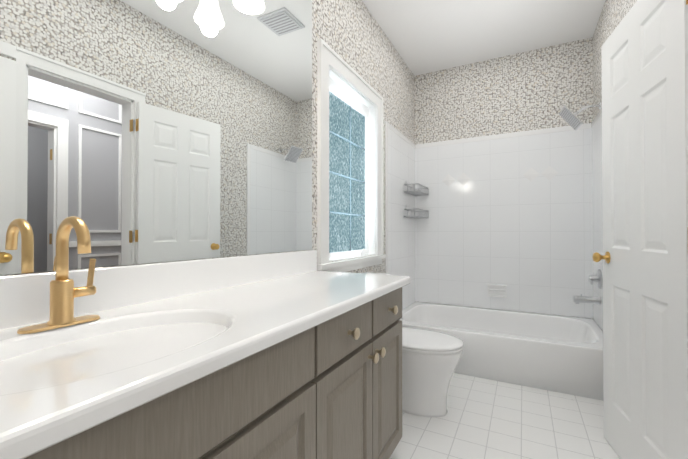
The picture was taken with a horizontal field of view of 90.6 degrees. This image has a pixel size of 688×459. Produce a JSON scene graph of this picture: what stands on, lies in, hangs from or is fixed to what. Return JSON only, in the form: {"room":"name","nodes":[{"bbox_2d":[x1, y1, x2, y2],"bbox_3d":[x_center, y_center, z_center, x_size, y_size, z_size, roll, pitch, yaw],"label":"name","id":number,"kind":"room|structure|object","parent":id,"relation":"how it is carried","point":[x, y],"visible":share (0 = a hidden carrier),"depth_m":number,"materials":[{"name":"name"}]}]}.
{"room":"bathroom","nodes":[
{"label":"bathroom","id":0,"kind":"room"},
{"bbox_2d":[0,0,414,275],"bbox_3d":[-0.283,-0.298,1.812,0.120,2.750,4.495,0,-1,28],"label":"wall","id":1,"kind":"structure","parent":0,"point":[351,33],"depth_m":2.52,"materials":[{"name":"paper"}]},
{"bbox_2d":[0,0,311,274],"bbox_3d":[-0.695,-0.663,0.894,0.005,1.532,2.222,0,-1,28],"label":"vanity mirror","id":2,"kind":"object","parent":1,"relation":"attached to","point":[141,131],"visible":1,"depth_m":1.07,"materials":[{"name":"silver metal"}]},
{"bbox_2d":[233,0,264,14],"bbox_3d":[-0.514,-0.975,1.054,0.166,0.242,0.810,0,-1,28],"label":"sconce","id":3,"kind":"object","parent":2,"relation":"attached to","point":[253,7],"visible":1,"depth_m":1.33,"materials":[{"name":"white glass"}]},
{"bbox_2d":[317,38,385,271],"bbox_3d":[0.038,-0.401,2.381,0.160,1.354,1.000,0,-1,28],"label":"window unit","id":4,"kind":"structure","parent":1,"relation":"in","point":[350,188],"depth_m":2.38,"materials":[{"name":"white paint"}]},
{"bbox_2d":[385,121,415,309],"bbox_3d":[0.559,0.086,3.267,0.012,2.005,0.890,0,-1,28],"label":"wall tile","id":5,"kind":"structure","parent":1,"relation":"attached to","point":[399,226],"depth_m":3.21,"materials":[{"name":"white tile"}]},
{"bbox_2d":[404,181,428,217],"bbox_3d":[0.735,-0.299,3.443,0.145,0.357,0.398,0,-1,28],"label":"shelf","id":6,"kind":"object","parent":1,"relation":"attached to","point":[418,193],"visible":1,"depth_m":3.35,"materials":[{"name":"silver metal"}]},
{"bbox_2d":[362,0,605,75],"bbox_3d":[0.465,-1.726,1.429,1.810,0.100,4.495,0,-1,28],"label":"ceiling","id":7,"kind":"structure","parent":0,"point":[426,36],"depth_m":2.79,"materials":[{"name":"white paint"}]},
{"bbox_2d":[414,37,592,318],"bbox_3d":[1.483,-0.285,3.354,1.570,2.750,0.120,0,-1,28],"label":"wall","id":8,"kind":"structure","parent":0,"point":[536,89],"depth_m":3.25,"materials":[{"name":"paper"}]},
{"bbox_2d":[442,166,557,186],"bbox_3d":[1.464,-0.506,3.284,1.024,0.136,0.004,0,-1,28],"label":"wall tile","id":9,"kind":"structure","parent":8,"relation":"attached to","point":[549,173],"depth_m":3.15,"materials":[{"name":"white tile"}]},
{"bbox_2d":[415,123,592,317],"bbox_3d":[1.452,-0.074,3.294,1.550,1.683,0.012,0,-1,28],"label":"wall tile","id":10,"kind":"structure","parent":8,"relation":"attached to","point":[498,218],"depth_m":3.23,"materials":[{"name":"white tile"}]},
{"bbox_2d":[487,284,506,297],"bbox_3d":[1.465,0.589,3.259,0.170,0.120,0.032,0,-1,28],"label":"soap dish","id":11,"kind":"object","parent":10,"relation":"attached to","point":[496,290],"visible":0.96,"depth_m":3.26,"materials":[{"name":"white ceramic"}]},
{"bbox_2d":[389,373,619,458],"bbox_3d":[0.465,1.124,1.407,1.810,0.100,4.495,0,-1,28],"label":"floor","id":12,"kind":"structure","parent":0,"point":[482,418],"depth_m":1.86,"materials":[{"name":"tile"}]},
{"bbox_2d":[0,250,410,458],"bbox_3d":[-0.446,0.586,0.766,0.554,0.965,2.258,0,-1,28],"label":"bathroom vanity","id":13,"kind":"object","parent":12,"relation":"on","point":[290,355],"visible":1,"depth_m":0.81,"materials":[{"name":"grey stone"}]},
{"bbox_2d":[17,216,99,333],"bbox_3d":[-0.612,0.094,0.764,0.134,0.249,0.154,0,-1,28],"label":"faucet","id":14,"kind":"object","parent":13,"relation":"on","point":[64,292],"visible":1,"depth_m":0.77,"materials":[{"name":"gold metal"}]},
{"bbox_2d":[364,272,463,416],"bbox_3d":[0.369,0.694,2.130,0.723,0.772,0.450,0,-1,28],"label":"toilet","id":15,"kind":"object","parent":12,"relation":"on","point":[431,359],"visible":0.52,"depth_m":1.96,"materials":[{"name":"white ceramic"}]},
{"bbox_2d":[399,302,603,400],"bbox_3d":[1.237,0.926,2.876,1.542,0.320,0.911,0,-1,28],"label":"bathtub","id":16,"kind":"object","parent":12,"relation":"on","point":[560,354],"visible":0.79,"depth_m":2.47,"materials":[{"name":"white ceramic"}]},
{"bbox_2d":[593,0,636,119],"bbox_3d":[1.212,-0.304,1.025,0.120,2.750,4.495,0,-1,28],"label":"wall","id":17,"kind":"structure","parent":0,"point":[613,14],"depth_m":2.58,"materials":[{"name":"paper"}]},
{"bbox_2d":[559,102,600,130],"bbox_3d":[1.879,-0.904,2.715,0.270,0.178,0.212,0,-1,28],"label":"shower head","id":18,"kind":"object","parent":17,"relation":"attached to","point":[570,118],"visible":0.98,"depth_m":2.71},
{"bbox_2d":[592,107,602,330],"bbox_3d":[1.937,0.081,2.542,0.012,2.005,0.890,0,-1,28],"label":"wall tile","id":19,"kind":"structure","parent":17,"relation":"attached to","point":[597,232],"depth_m":2.72,"materials":[{"name":"white tile"}]},
{"bbox_2d":[573,294,600,304],"bbox_3d":[1.914,0.552,2.686,0.170,0.076,0.060,0,-1,28],"label":"tub spout","id":20,"kind":"object","parent":19,"relation":"attached to","point":[585,299],"visible":1,"depth_m":2.67,"materials":[{"name":"silver metal"}]},
{"bbox_2d":[588,269,601,288],"bbox_3d":[1.951,0.384,2.652,0.073,0.150,0.177,0,-1,28],"label":"tub valve","id":21,"kind":"object","parent":19,"relation":"attached to","point":[597,278],"visible":1,"depth_m":2.64,"materials":[{"name":"silver metal"}]},
{"bbox_2d":[592,0,687,458],"bbox_3d":[1.240,0.054,1.456,0.212,2.030,0.678,0,-1,28],"label":"entry door","id":22,"kind":"structure","parent":17,"relation":"in","point":[644,54],"depth_m":1.37,"materials":[{"name":"white wood"}]}
]}

